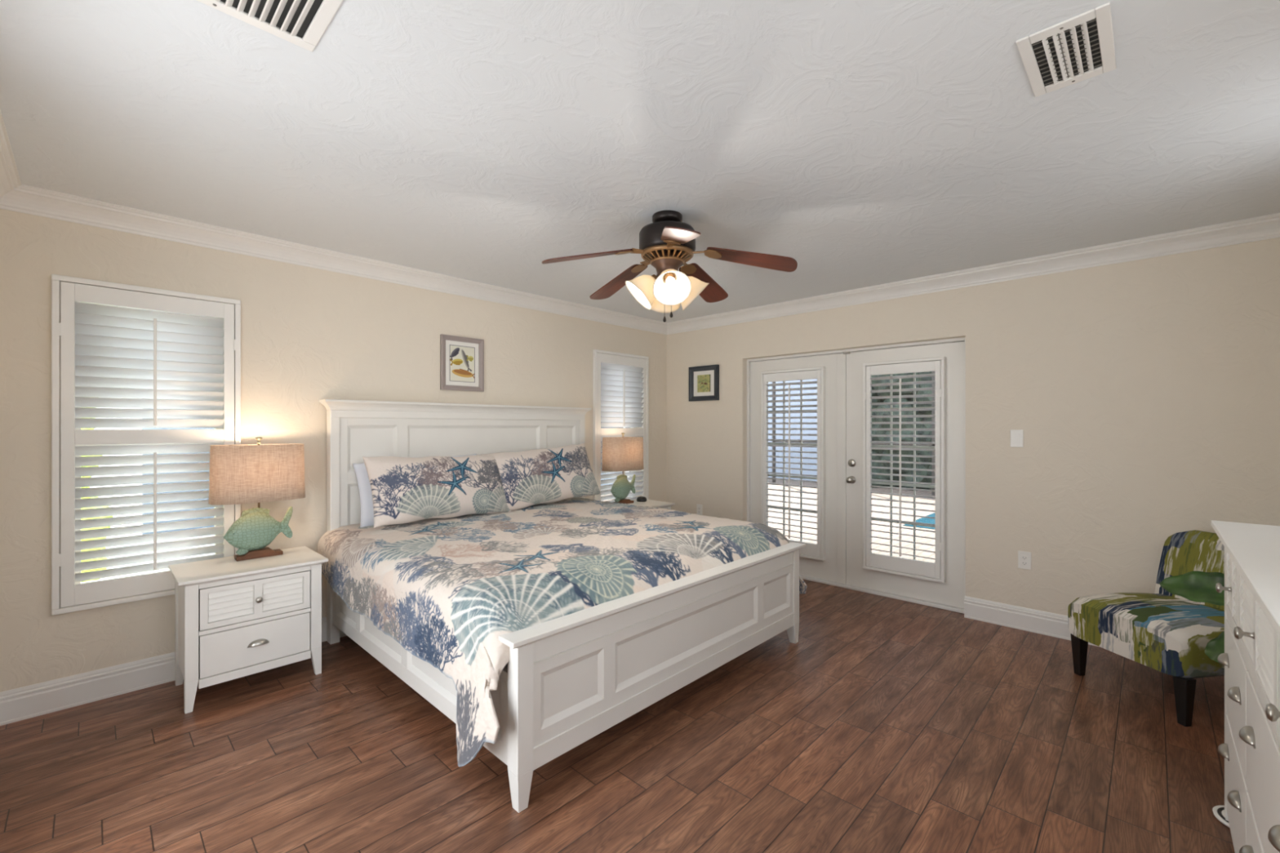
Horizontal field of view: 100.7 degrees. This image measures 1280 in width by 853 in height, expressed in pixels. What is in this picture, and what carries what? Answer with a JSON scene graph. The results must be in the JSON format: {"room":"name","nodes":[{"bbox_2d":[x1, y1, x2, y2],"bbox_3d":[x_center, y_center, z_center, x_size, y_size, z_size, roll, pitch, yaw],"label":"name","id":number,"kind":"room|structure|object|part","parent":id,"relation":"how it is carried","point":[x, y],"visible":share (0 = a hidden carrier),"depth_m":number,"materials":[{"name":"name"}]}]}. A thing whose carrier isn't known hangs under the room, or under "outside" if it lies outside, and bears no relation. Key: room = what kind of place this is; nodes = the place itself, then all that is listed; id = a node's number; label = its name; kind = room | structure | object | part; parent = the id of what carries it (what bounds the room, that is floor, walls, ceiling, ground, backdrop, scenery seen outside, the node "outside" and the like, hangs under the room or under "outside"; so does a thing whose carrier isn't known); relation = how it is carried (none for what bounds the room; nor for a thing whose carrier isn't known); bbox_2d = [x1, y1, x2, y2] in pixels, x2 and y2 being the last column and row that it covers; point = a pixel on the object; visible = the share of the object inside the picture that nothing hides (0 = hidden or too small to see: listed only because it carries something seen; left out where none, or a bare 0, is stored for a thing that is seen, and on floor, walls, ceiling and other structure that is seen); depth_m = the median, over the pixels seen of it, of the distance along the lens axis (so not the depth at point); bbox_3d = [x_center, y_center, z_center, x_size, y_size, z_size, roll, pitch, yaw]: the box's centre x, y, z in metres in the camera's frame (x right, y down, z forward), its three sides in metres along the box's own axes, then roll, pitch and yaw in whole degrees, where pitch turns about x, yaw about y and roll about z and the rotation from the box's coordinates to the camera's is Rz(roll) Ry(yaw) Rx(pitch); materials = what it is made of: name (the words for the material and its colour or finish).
{"room":"bedroom","nodes":[
{"label":"bedroom","id":0,"kind":"room"},
{"bbox_2d":[0,208,666,692],"bbox_3d":[-1.383,0.129,4.113,0.200,2.440,5.010,0,0,44],"label":"wall","id":1,"kind":"structure","parent":0,"point":[309,335],"depth_m":3.10,"materials":[{"name":"beige paint"}]},
{"bbox_2d":[75,302,223,583],"bbox_3d":[-2.627,0.086,2.858,0.050,1.506,0.620,0,0,44],"label":"window","id":2,"kind":"structure","parent":1,"relation":"in","point":[219,553],"depth_m":2.85,"materials":[{"name":"clear glass"}]},
{"bbox_2d":[51,274,240,615],"bbox_3d":[-2.520,0.086,2.755,0.054,1.606,0.720,0,0,44],"label":"plantation shutter","id":3,"kind":"object","parent":2,"relation":"attached to","point":[111,347],"visible":0.88,"depth_m":2.70,"materials":[{"name":"white wood"}]},
{"bbox_3d":[-2.505,-0.281,2.740,0.012,0.553,0.012,0,0,44],"label":"tilt rod","id":4,"kind":"part","parent":3,"relation":"part of","materials":[{"name":"white wood"}]},
{"bbox_3d":[-2.505,0.438,2.740,0.012,0.607,0.012,0,0,44],"label":"tilt rod","id":5,"kind":"part","parent":3,"relation":"part of","materials":[{"name":"white wood"}]},
{"bbox_2d":[0,617,346,725],"bbox_3d":[-1.306,1.276,4.038,0.016,0.147,4.610,0,0,44],"label":"baseboard","id":6,"kind":"structure","parent":1,"relation":"attached to","point":[16,704],"depth_m":2.58,"materials":[{"name":"white wood"}]},
{"bbox_2d":[0,184,667,334],"bbox_3d":[-1.279,-1.038,4.012,0.090,0.105,4.610,0,0,44],"label":"trim","id":7,"kind":"structure","parent":1,"relation":"attached to","point":[27,199],"depth_m":3.11,"materials":[{"name":"white wood"}]},
{"bbox_2d":[440,333,484,391],"bbox_3d":[-1.337,-0.472,3.999,0.023,0.404,0.342,0,0,44],"label":"framed picture","id":8,"kind":"object","parent":1,"relation":"attached to","point":[461,358],"visible":1,"depth_m":4.00,"materials":[{"name":"white paper"}]},
{"bbox_2d":[449,344,475,382],"bbox_3d":[-1.340,-0.472,4.002,0.001,0.270,0.205,0,0,44],"label":"artwork","id":9,"kind":"object","parent":8,"relation":"attached to","point":[462,357],"depth_m":4.00},
{"bbox_2d":[600,362,635,500],"bbox_3d":[-0.278,0.086,5.297,0.050,1.506,0.630,0,0,44],"label":"window","id":10,"kind":"structure","parent":1,"relation":"in","point":[601,362],"depth_m":5.46,"materials":[{"name":"clear glass"}]},
{"bbox_2d":[592,349,648,502],"bbox_3d":[-0.170,0.086,5.194,0.054,1.606,0.730,0,0,44],"label":"plantation shutter","id":11,"kind":"object","parent":10,"relation":"attached to","point":[620,382],"visible":0.66,"depth_m":5.15,"materials":[{"name":"white wood"}]},
{"bbox_3d":[-0.155,-0.281,5.179,0.012,0.553,0.012,0,0,44],"label":"tilt rod","id":12,"kind":"part","parent":11,"relation":"part of","materials":[{"name":"white wood"}]},
{"bbox_3d":[-0.278,0.086,5.297,0.005,1.426,0.550,0,0,44],"label":"pane","id":13,"kind":"part","parent":10,"relation":"part of","materials":[{"name":"clear glass"}]},
{"bbox_2d":[0,578,1235,852],"bbox_3d":[0.270,1.409,2.471,4.860,0.120,4.940,0,0,44],"label":"floor","id":14,"kind":"structure","parent":0,"point":[890,725],"depth_m":2.10,"materials":[{"name":"brown wood"}]},
{"bbox_2d":[168,546,328,713],"bbox_3d":[-2.081,1.036,2.831,0.451,0.626,0.622,0,0,44],"label":"nightstand","id":15,"kind":"object","parent":14,"relation":"on","point":[233,620],"visible":1,"depth_m":2.68,"materials":[{"name":"white wood"}]},
{"bbox_3d":[-2.400,1.049,2.777,0.045,0.600,0.050,0,0,44],"label":"leg","id":16,"kind":"part","parent":15,"relation":"part of","materials":[{"name":"white wood"}]},
{"bbox_3d":[-2.134,1.049,2.521,0.045,0.600,0.050,0,0,44],"label":"leg","id":17,"kind":"part","parent":15,"relation":"part of","materials":[{"name":"white wood"}]},
{"bbox_3d":[-1.948,1.104,2.704,0.024,0.202,0.460,0,0,44],"label":"drawer","id":18,"kind":"part","parent":15,"relation":"part of","materials":[{"name":"white wood"}]},
{"bbox_3d":[-1.948,0.877,2.704,0.024,0.196,0.460,0,0,44],"label":"drawer","id":19,"kind":"part","parent":15,"relation":"part of","materials":[{"name":"white wood"}]},
{"bbox_2d":[208,436,305,561],"bbox_3d":[-2.115,0.391,2.943,0.241,0.664,0.432,0,0,44],"label":"table lamp","id":20,"kind":"object","parent":15,"relation":"on","point":[240,473],"visible":1,"depth_m":2.87,"materials":[{"name":"beige fabric"}]},
{"bbox_3d":[-2.115,0.254,2.943,0.241,0.307,0.432,0,0,44],"label":"lamp shade","id":21,"kind":"part","parent":20,"relation":"part of","materials":[{"name":"beige fabric"}]},
{"bbox_3d":[-1.932,1.096,2.687,0.024,0.030,0.091,0,0,44],"label":"cup pull","id":22,"kind":"part","parent":15,"relation":"part of","materials":[{"name":"silver metal"}]},
{"bbox_3d":[-1.930,0.877,2.686,0.028,0.031,0.031,0,0,44],"label":"knob","id":23,"kind":"part","parent":15,"relation":"part of","materials":[{"name":"silver metal"}]},
{"bbox_3d":[-1.773,1.049,2.895,0.045,0.600,0.050,0,0,44],"label":"leg","id":24,"kind":"part","parent":15,"relation":"part of","materials":[{"name":"white wood"}]},
{"bbox_2d":[319,399,805,813],"bbox_3d":[-0.479,0.592,3.318,2.179,1.515,2.130,0,0,44],"label":"bed","id":25,"kind":"object","parent":14,"relation":"on","point":[566,680],"visible":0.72,"depth_m":2.57,"materials":[{"name":"white wood"}]},
{"bbox_3d":[-1.922,0.623,3.323,0.074,1.452,0.055,0,0,44],"label":"headboard post","id":26,"kind":"part","parent":25,"relation":"part of","materials":[{"name":"white wood"}]},
{"bbox_3d":[-1.173,1.056,2.602,2.010,0.335,0.028,0,0,44],"label":"rail","id":27,"kind":"part","parent":25,"relation":"part of","materials":[{"name":"white wood"}]},
{"bbox_3d":[-1.229,-0.080,4.041,0.076,0.047,2.042,0,0,44],"label":"headboard rail","id":28,"kind":"part","parent":25,"relation":"part of","materials":[{"name":"white wood"}]},
{"bbox_3d":[-1.231,0.473,4.042,0.048,1.152,1.940,0,0,44],"label":"headboard panel","id":29,"kind":"part","parent":25,"relation":"part of","materials":[{"name":"white wood"}]},
{"bbox_3d":[-0.425,1.060,1.889,0.066,0.578,0.066,0,0,44],"label":"leg","id":30,"kind":"part","parent":25,"relation":"part of","materials":[{"name":"white wood"}]},
{"bbox_3d":[-0.538,0.623,4.760,0.074,1.452,0.055,0,0,44],"label":"headboard post","id":31,"kind":"part","parent":25,"relation":"part of","materials":[{"name":"white wood"}]},
{"bbox_3d":[0.266,1.000,2.600,0.050,0.458,1.918,0,0,44],"label":"footboard panel","id":32,"kind":"part","parent":25,"relation":"part of","materials":[{"name":"white wood"}]},
{"bbox_3d":[0.951,1.060,3.318,0.066,0.578,0.066,0,0,44],"label":"leg","id":33,"kind":"part","parent":25,"relation":"part of","materials":[{"name":"white wood"}]},
{"bbox_2d":[627,499,675,509],"bbox_3d":[-0.046,1.036,4.942,0.451,0.626,0.622,0,0,44],"label":"nightstand","id":34,"kind":"object","parent":14,"relation":"on","point":[654,504],"visible":0.07,"depth_m":4.97,"materials":[{"name":"white wood"}]},
{"bbox_2d":[601,432,644,503],"bbox_3d":[-0.158,0.391,4.974,0.241,0.664,0.432,0,0,44],"label":"table lamp","id":35,"kind":"object","parent":34,"relation":"on","point":[620,454],"visible":0.98,"depth_m":4.87,"materials":[{"name":"beige fabric"}]},
{"bbox_3d":[-0.158,0.254,4.974,0.241,0.307,0.432,0,0,44],"label":"lamp shade","id":36,"kind":"part","parent":35,"relation":"part of","materials":[{"name":"beige fabric"}]},
{"bbox_2d":[636,496,646,502],"bbox_3d":[0.015,0.701,5.133,0.100,0.044,0.100,0,0,44],"label":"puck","id":37,"kind":"object","parent":34,"relation":"on","point":[640,499],"visible":1,"depth_m":5.10,"materials":[{"name":"black plastic"}]},
{"bbox_2d":[1067,529,1224,726],"bbox_3d":[2.727,0.957,2.686,0.700,0.785,0.566,0,0,-8],"label":"slipper chair","id":38,"kind":"object","parent":14,"relation":"on","point":[1163,631],"visible":0.69,"depth_m":2.63,"materials":[{"name":"multicoloured fabric"}]},
{"bbox_3d":[2.392,1.242,2.886,0.056,0.215,0.056,0,0,-8],"label":"leg","id":39,"kind":"part","parent":38,"relation":"part of","materials":[{"name":"black wood"}]},
{"bbox_3d":[2.681,1.022,2.679,0.608,0.245,0.566,0,0,-8],"label":"seat","id":40,"kind":"part","parent":38,"relation":"part of","materials":[{"name":"multicoloured fabric"}]},
{"bbox_3d":[2.463,1.242,2.399,0.056,0.215,0.056,0,0,-8],"label":"leg","id":41,"kind":"part","parent":38,"relation":"part of","materials":[{"name":"black wood"}]},
{"bbox_3d":[2.976,0.837,2.722,0.198,0.545,0.566,0,0,-8],"label":"backrest","id":42,"kind":"part","parent":38,"relation":"part of","materials":[{"name":"multicoloured fabric"}]},
{"bbox_2d":[1159,570,1224,665],"bbox_3d":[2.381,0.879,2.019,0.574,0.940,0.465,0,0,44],"label":"pillow","id":43,"kind":"object","parent":38,"relation":"on","point":[1197,586],"visible":0.34,"depth_m":2.24,"materials":[{"name":"green fabric"}]},
{"bbox_2d":[1212,804,1230,827],"bbox_3d":[2.045,1.337,1.788,0.156,0.016,0.156,0,0,44],"label":"scale","id":44,"kind":"object","parent":14,"relation":"on","point":[1218,811],"visible":0.17,"depth_m":1.82,"materials":[{"name":"white plastic"}]},
{"bbox_2d":[1211,520,1279,852],"bbox_3d":[1.672,0.839,1.131,0.542,1.020,1.515,0,0,44],"label":"dresser","id":45,"kind":"object","parent":14,"relation":"on","point":[1251,658],"visible":1,"depth_m":1.34,"materials":[{"name":"white wood"}]},
{"bbox_3d":[1.921,1.062,1.748,0.024,0.031,0.091,0,0,44],"label":"cup pull","id":46,"kind":"part","parent":45,"relation":"part of","materials":[{"name":"silver metal"}]},
{"bbox_3d":[1.921,0.762,1.748,0.024,0.031,0.091,0,0,44],"label":"cup pull","id":47,"kind":"part","parent":45,"relation":"part of","materials":[{"name":"silver metal"}]},
{"bbox_3d":[1.842,0.511,1.674,0.034,0.031,0.031,0,0,44],"label":"knob","id":48,"kind":"part","parent":45,"relation":"part of","materials":[{"name":"silver metal"}]},
{"bbox_3d":[1.865,0.504,1.651,0.030,0.232,0.360,0,0,44],"label":"drawer","id":49,"kind":"part","parent":45,"relation":"part of","materials":[{"name":"white wood"}]},
{"bbox_3d":[1.703,1.062,1.521,0.024,0.031,0.091,0,0,44],"label":"cup pull","id":50,"kind":"part","parent":45,"relation":"part of","materials":[{"name":"silver metal"}]},
{"bbox_3d":[1.703,0.762,1.521,0.024,0.031,0.091,0,0,44],"label":"cup pull","id":51,"kind":"part","parent":45,"relation":"part of","materials":[{"name":"silver metal"}]},
{"bbox_3d":[1.808,1.114,1.592,0.030,0.292,0.524,0,0,44],"label":"drawer","id":52,"kind":"part","parent":45,"relation":"part of","materials":[{"name":"white wood"}]},
{"bbox_3d":[1.808,0.794,1.592,0.030,0.292,0.524,0,0,44],"label":"drawer","id":53,"kind":"part","parent":45,"relation":"part of","materials":[{"name":"white wood"}]},
{"bbox_3d":[1.489,0.511,1.307,0.034,0.031,0.031,0,0,44],"label":"knob","id":54,"kind":"part","parent":45,"relation":"part of","materials":[{"name":"silver metal"}]},
{"bbox_3d":[1.509,1.062,1.320,0.024,0.031,0.091,0,0,44],"label":"cup pull","id":55,"kind":"part","parent":45,"relation":"part of","materials":[{"name":"silver metal"}]},
{"bbox_3d":[1.509,0.762,1.320,0.024,0.031,0.091,0,0,44],"label":"cup pull","id":56,"kind":"part","parent":45,"relation":"part of","materials":[{"name":"silver metal"}]},
{"bbox_3d":[1.327,1.114,1.094,0.030,0.292,0.845,0,0,44],"label":"drawer","id":57,"kind":"part","parent":45,"relation":"part of","materials":[{"name":"white wood"}]},
{"bbox_3d":[1.512,0.504,1.285,0.030,0.232,0.641,0,0,44],"label":"drawer","id":58,"kind":"part","parent":45,"relation":"part of","materials":[{"name":"white wood"}]},
{"bbox_3d":[1.327,0.794,1.094,0.030,0.292,0.845,0,0,44],"label":"drawer","id":59,"kind":"part","parent":45,"relation":"part of","materials":[{"name":"white wood"}]},
{"bbox_3d":[1.136,0.511,0.941,0.034,0.031,0.031,0,0,44],"label":"knob","id":60,"kind":"part","parent":45,"relation":"part of","materials":[{"name":"silver metal"}]},
{"bbox_3d":[1.189,0.762,0.988,0.024,0.031,0.091,0,0,44],"label":"cup pull","id":61,"kind":"part","parent":45,"relation":"part of","materials":[{"name":"silver metal"}]},
{"bbox_3d":[1.159,0.504,0.919,0.030,0.232,0.360,0,0,44],"label":"drawer","id":62,"kind":"part","parent":45,"relation":"part of","materials":[{"name":"white wood"}]},
{"bbox_2d":[0,0,1279,322],"bbox_3d":[0.294,-1.166,2.496,4.860,0.150,5.010,0,0,44],"label":"ceiling","id":63,"kind":"structure","parent":0,"point":[861,144],"depth_m":1.93,"materials":[{"name":"paint"}]},
{"bbox_2d":[196,0,343,52],"bbox_3d":[-0.976,-1.086,1.250,0.360,0.008,0.452,0,0,44],"label":"ceiling vent","id":64,"kind":"object","parent":63,"relation":"in","point":[295,17],"visible":1,"depth_m":1.40,"materials":[{"name":"white metal"}]},
{"bbox_2d":[542,209,797,322],"bbox_3d":[0.134,-0.815,2.784,1.226,0.553,1.236,0,0,44],"label":"ceiling fan","id":65,"kind":"object","parent":63,"relation":"hanging from","point":[667,243],"visible":1,"depth_m":2.67,"materials":[{"name":"brown metal"}]},
{"bbox_3d":[-0.258,-0.833,2.594,0.450,0.030,0.147,-14,5,-20],"label":"blade","id":66,"kind":"part","parent":65,"relation":"part of","materials":[{"name":"brown wood"}]},
{"bbox_3d":[-0.128,-0.833,3.080,0.147,0.030,0.450,0,-13,-39],"label":"blade","id":67,"kind":"part","parent":65,"relation":"part of","materials":[{"name":"brown wood"}]},
{"bbox_3d":[-0.028,-0.881,2.684,0.207,0.036,0.083,-14,5,-20],"label":"blade arm","id":68,"kind":"part","parent":65,"relation":"part of","materials":[{"name":"gold metal"}]},
{"bbox_3d":[0.000,-0.693,2.736,0.178,0.173,0.177,0,0,44],"label":"lamp shade","id":69,"kind":"part","parent":65,"relation":"part of","materials":[{"name":"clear glass"}]},
{"bbox_3d":[0.028,-0.881,2.889,0.083,0.036,0.207,0,-13,-39],"label":"blade arm","id":70,"kind":"part","parent":65,"relation":"part of","materials":[{"name":"gold metal"}]},
{"bbox_3d":[0.129,-0.693,2.890,0.177,0.173,0.178,0,0,44],"label":"lamp shade","id":71,"kind":"part","parent":65,"relation":"part of","materials":[{"name":"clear glass"}]},
{"bbox_3d":[0.148,-0.758,2.689,0.054,0.061,0.071,0,0,-2],"label":"light arm","id":72,"kind":"part","parent":65,"relation":"part of","materials":[{"name":"gold metal"}]},
{"bbox_3d":[0.151,-0.725,2.648,0.055,0.060,0.052,0,0,44],"label":"bulb","id":73,"kind":"part","parent":65,"relation":"part of","materials":[{"name":"white glass"}]},
{"bbox_3d":[0.153,-0.693,2.607,0.177,0.173,0.178,0,0,44],"label":"lamp shade","id":74,"kind":"part","parent":65,"relation":"part of","materials":[{"name":"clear glass"}]},
{"bbox_3d":[0.150,-0.881,2.568,0.083,0.036,0.207,0,13,-3],"label":"blade arm","id":75,"kind":"part","parent":65,"relation":"part of","materials":[{"name":"gold metal"}]},
{"bbox_3d":[0.164,-0.833,2.321,0.147,0.030,0.450,0,13,-3],"label":"blade","id":76,"kind":"part","parent":65,"relation":"part of","materials":[{"name":"brown wood"}]},
{"bbox_3d":[0.240,-0.881,2.899,0.083,0.036,0.207,0,-13,33],"label":"blade arm","id":77,"kind":"part","parent":65,"relation":"part of","materials":[{"name":"gold metal"}]},
{"bbox_3d":[0.283,-0.693,2.760,0.178,0.173,0.177,0,0,44],"label":"lamp shade","id":78,"kind":"part","parent":65,"relation":"part of","materials":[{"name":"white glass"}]},
{"bbox_3d":[0.315,-0.881,2.701,0.207,0.036,0.083,14,4,15],"label":"blade arm","id":79,"kind":"part","parent":65,"relation":"part of","materials":[{"name":"gold metal"}]},
{"bbox_3d":[0.374,-0.833,3.107,0.147,0.030,0.450,0,-13,33],"label":"blade","id":80,"kind":"part","parent":65,"relation":"part of","materials":[{"name":"brown wood"}]},
{"bbox_3d":[0.555,-0.833,2.638,0.450,0.030,0.147,14,4,15],"label":"blade","id":81,"kind":"part","parent":65,"relation":"part of","materials":[{"name":"brown wood"}]},
{"bbox_2d":[1015,2,1116,97],"bbox_3d":[1.254,-1.086,1.553,0.200,0.008,0.347,0,0,44],"label":"ceiling vent","id":82,"kind":"object","parent":63,"relation":"in","point":[1069,51],"visible":1,"depth_m":1.53,"materials":[{"name":"white metal"}]},
{"bbox_2d":[666,237,1279,615],"bbox_3d":[1.963,0.129,4.228,4.460,2.440,0.200,0,0,44],"label":"wall","id":83,"kind":"structure","parent":0,"point":[1144,394],"depth_m":3.33,"materials":[{"name":"beige paint"}]},
{"bbox_2d":[696,503,702,515],"bbox_3d":[0.605,0.849,5.391,0.072,0.116,0.009,0,0,44],"label":"power outlet","id":84,"kind":"object","parent":83,"relation":"attached to","point":[699,507],"visible":0.89,"depth_m":5.38,"materials":[{"name":"white plastic"}]},
{"bbox_2d":[688,364,719,401],"bbox_3d":[0.640,-0.434,5.341,0.361,0.350,0.032,0,0,44],"label":"framed picture","id":85,"kind":"object","parent":83,"relation":"attached to","point":[704,380],"visible":1,"depth_m":5.33,"materials":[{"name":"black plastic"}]},
{"bbox_2d":[697,374,710,392],"bbox_3d":[0.644,-0.434,5.345,0.165,0.175,0.001,0,0,44],"label":"artwork","id":86,"kind":"object","parent":85,"relation":"attached to","point":[703,380],"depth_m":5.35},
{"bbox_2d":[750,351,849,584],"bbox_3d":[1.417,0.349,4.769,0.965,1.947,0.068,0,0,44],"label":"door","id":87,"kind":"structure","parent":83,"relation":"in","point":[833,568],"depth_m":4.57,"materials":[{"name":"white wood"}]},
{"bbox_2d":[760,366,825,560],"bbox_3d":[1.356,0.320,4.757,0.608,1.665,0.079,0,0,44],"label":"plantation shutter","id":88,"kind":"object","parent":87,"relation":"attached to","point":[813,551],"visible":0.91,"depth_m":4.71,"materials":[{"name":"white wood"}]},
{"bbox_3d":[1.333,0.316,4.733,0.012,1.368,0.012,0,0,44],"label":"tilt rod","id":89,"kind":"part","parent":88,"relation":"part of","materials":[{"name":"white wood"}]},
{"bbox_2d":[746,337,965,595],"bbox_3d":[1.735,0.352,4.496,1.846,1.993,0.130,0,0,44],"label":"trim","id":90,"kind":"structure","parent":83,"relation":"attached to","point":[962,339],"depth_m":4.59,"materials":[{"name":"white wood"}]},
{"bbox_2d":[799,574,964,613],"bbox_3d":[1.740,1.338,4.502,1.844,0.022,0.155,0,0,44],"label":"threshold","id":91,"kind":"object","parent":83,"relation":"attached to","point":[804,577],"depth_m":4.21,"materials":[{"name":"wood"}]},
{"bbox_2d":[845,341,964,608],"bbox_3d":[2.037,0.352,4.139,0.873,1.941,0.114,0,0,44],"label":"door","id":92,"kind":"structure","parent":83,"relation":"in","point":[952,592],"depth_m":4.07,"materials":[{"name":"white wood"}]},
{"bbox_3d":[1.742,0.444,4.393,0.064,0.064,0.070,0,0,44],"label":"knob","id":93,"kind":"part","parent":92,"relation":"part of","materials":[{"name":"silver metal"}]},
{"bbox_2d":[862,356,946,582],"bbox_3d":[2.029,0.320,4.110,0.591,1.665,0.079,0,0,44],"label":"plantation shutter","id":94,"kind":"object","parent":92,"relation":"attached to","point":[936,571],"visible":1,"depth_m":4.08,"materials":[{"name":"white wood"}]},
{"bbox_3d":[2.005,0.316,4.085,0.012,1.368,0.012,0,0,44],"label":"tilt rod","id":95,"kind":"part","parent":94,"relation":"part of","materials":[{"name":"white wood"}]},
{"bbox_2d":[666,213,1279,334],"bbox_3d":[1.863,-1.038,4.124,4.460,0.105,0.090,0,0,44],"label":"trim","id":96,"kind":"structure","parent":83,"relation":"attached to","point":[1264,227],"depth_m":3.48,"materials":[{"name":"white wood"}]},
{"bbox_2d":[1010,430,1023,447],"bbox_3d":[2.519,0.080,3.545,0.072,0.116,0.011,0,0,44],"label":"light switch","id":97,"kind":"object","parent":83,"relation":"attached to","point":[1016,436],"visible":1,"depth_m":3.54,"materials":[{"name":"white plastic"}]},
{"bbox_2d":[1017,551,1031,569],"bbox_3d":[2.551,0.887,3.517,0.072,0.116,0.009,0,0,44],"label":"power outlet","id":98,"kind":"object","parent":83,"relation":"attached to","point":[1024,557],"visible":1,"depth_m":3.51,"materials":[{"name":"white plastic"}]},
{"bbox_2d":[1021,555,1027,565],"bbox_3d":[2.549,0.887,3.515,0.036,0.068,0.003,0,0,44],"label":"receptacle","id":99,"kind":"object","parent":98,"relation":"attached to","point":[1024,557],"depth_m":3.51,"materials":[{"name":"white plastic"}]},
{"bbox_2d":[964,595,1097,646],"bbox_3d":[2.896,1.276,3.179,1.661,0.147,0.016,0,0,44],"label":"baseboard","id":100,"kind":"structure","parent":83,"relation":"attached to","point":[1041,622],"depth_m":3.53,"materials":[{"name":"white wood"}]},
{"bbox_3d":[-1.374,0.129,0.764,4.460,2.440,0.200,0,0,44],"label":"wall","id":101,"kind":"structure","parent":0,"visible":0},
{"bbox_2d":[0,109,21,198],"bbox_3d":[-1.274,-1.038,0.869,4.460,0.105,0.090,0,0,44],"label":"trim","id":102,"kind":"structure","parent":101,"relation":"attached to","point":[10,180],"depth_m":2.18,"materials":[{"name":"white wood"}]},
{"label":"outside","id":103,"kind":"structure","parent":0,"visible":0},
{"bbox_2d":[600,479,934,563],"bbox_3d":[4.920,1.439,7.628,14.000,0.100,8.800,0,0,44],"label":"patio floor","id":104,"kind":"structure","parent":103,"point":[931,541],"depth_m":8.13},
{"bbox_2d":[768,378,817,480],"bbox_3d":[2.230,0.069,15.358,7.400,2.640,0.200,0,0,44],"label":"wall","id":105,"kind":"structure","parent":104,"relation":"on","point":[811,397],"depth_m":13.54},
{"bbox_2d":[772,371,934,495],"bbox_3d":[6.572,-0.111,10.064,9.060,3.000,0.060,0,0,44],"label":"cage","id":106,"kind":"object","parent":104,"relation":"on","point":[932,372],"visible":0.2,"depth_m":11.12,"materials":[{"name":"brown metal"}]},
{"bbox_3d":[3.331,-0.111,13.186,0.060,3.000,0.060,0,0,44],"label":"post","id":107,"kind":"part","parent":106,"relation":"part of","materials":[{"name":"brown metal"}]},
{"bbox_3d":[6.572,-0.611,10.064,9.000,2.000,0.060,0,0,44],"label":"rail","id":108,"kind":"part","parent":106,"relation":"part of","materials":[{"name":"brown metal"}]},
{"bbox_3d":[5.924,-0.111,10.688,0.060,3.000,0.060,0,0,44],"label":"post","id":109,"kind":"part","parent":106,"relation":"part of","materials":[{"name":"brown metal"}]},
{"bbox_2d":[871,371,931,490],"bbox_3d":[8.829,-0.440,9.846,10.561,4.297,2.247,0,0,44],"label":"hedge","id":110,"kind":"object","parent":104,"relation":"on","point":[920,379],"visible":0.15,"depth_m":11.61,"materials":[{"name":"green plant"}]},
{"bbox_2d":[902,512,934,529],"bbox_3d":[6.229,1.388,6.645,4.750,0.012,2.400,0,0,44],"label":"swimming pool","id":111,"kind":"object","parent":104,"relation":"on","point":[923,520],"visible":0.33,"depth_m":7.74,"materials":[{"name":"blue liquid"}]},
{"bbox_3d":[-0.499,0.801,3.337,1.930,0.245,1.900,0,0,44],"label":"mattress","id":112,"kind":"object","parent":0,"visible":0},
{"bbox_2d":[317,497,807,766],"bbox_3d":[-0.469,0.912,3.308,2.116,0.606,2.300,0,0,44],"label":"quilt","id":113,"kind":"object","parent":112,"relation":"on","point":[446,590],"visible":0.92,"depth_m":2.52,"materials":[{"name":"fabric"}]},
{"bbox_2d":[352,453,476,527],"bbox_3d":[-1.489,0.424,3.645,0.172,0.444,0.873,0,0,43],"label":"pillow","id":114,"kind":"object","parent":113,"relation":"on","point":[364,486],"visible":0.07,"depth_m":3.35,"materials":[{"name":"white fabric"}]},
{"bbox_2d":[362,454,511,528],"bbox_3d":[-1.324,0.404,3.563,0.279,0.438,0.984,0,0,40],"label":"pillow sham","id":115,"kind":"object","parent":113,"relation":"on","point":[405,490],"visible":1,"depth_m":3.41,"materials":[{"name":"fabric"}]},
{"bbox_2d":[480,443,600,511],"bbox_3d":[-0.751,0.387,4.191,0.997,0.489,0.282,0,0,-43],"label":"pillow sham","id":116,"kind":"object","parent":113,"relation":"on","point":[530,477],"visible":0.94,"depth_m":4.09,"materials":[{"name":"fabric"}]},
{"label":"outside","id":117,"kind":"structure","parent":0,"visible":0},
{"bbox_2d":[98,493,213,579],"bbox_3d":[-8.929,1.589,6.384,13.780,0.120,12.190,0,0,44],"label":"yard","id":118,"kind":"structure","parent":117,"point":[146,553],"depth_m":6.71,"materials":[{"name":"green plant"}]},
{"bbox_2d":[80,396,113,582],"bbox_3d":[-5.609,0.476,4.325,1.452,2.635,1.877,0,0,44],"label":"bush","id":119,"kind":"object","parent":118,"relation":"on","point":[96,548],"visible":0.02,"depth_m":4.75,"materials":[{"name":"green plant"}]},
{"bbox_2d":[142,398,613,534],"bbox_3d":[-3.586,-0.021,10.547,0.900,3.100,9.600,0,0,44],"label":"neighbor house","id":120,"kind":"structure","parent":118,"relation":"on","point":[143,398],"depth_m":7.54,"materials":[{"name":"blue"}]}
]}

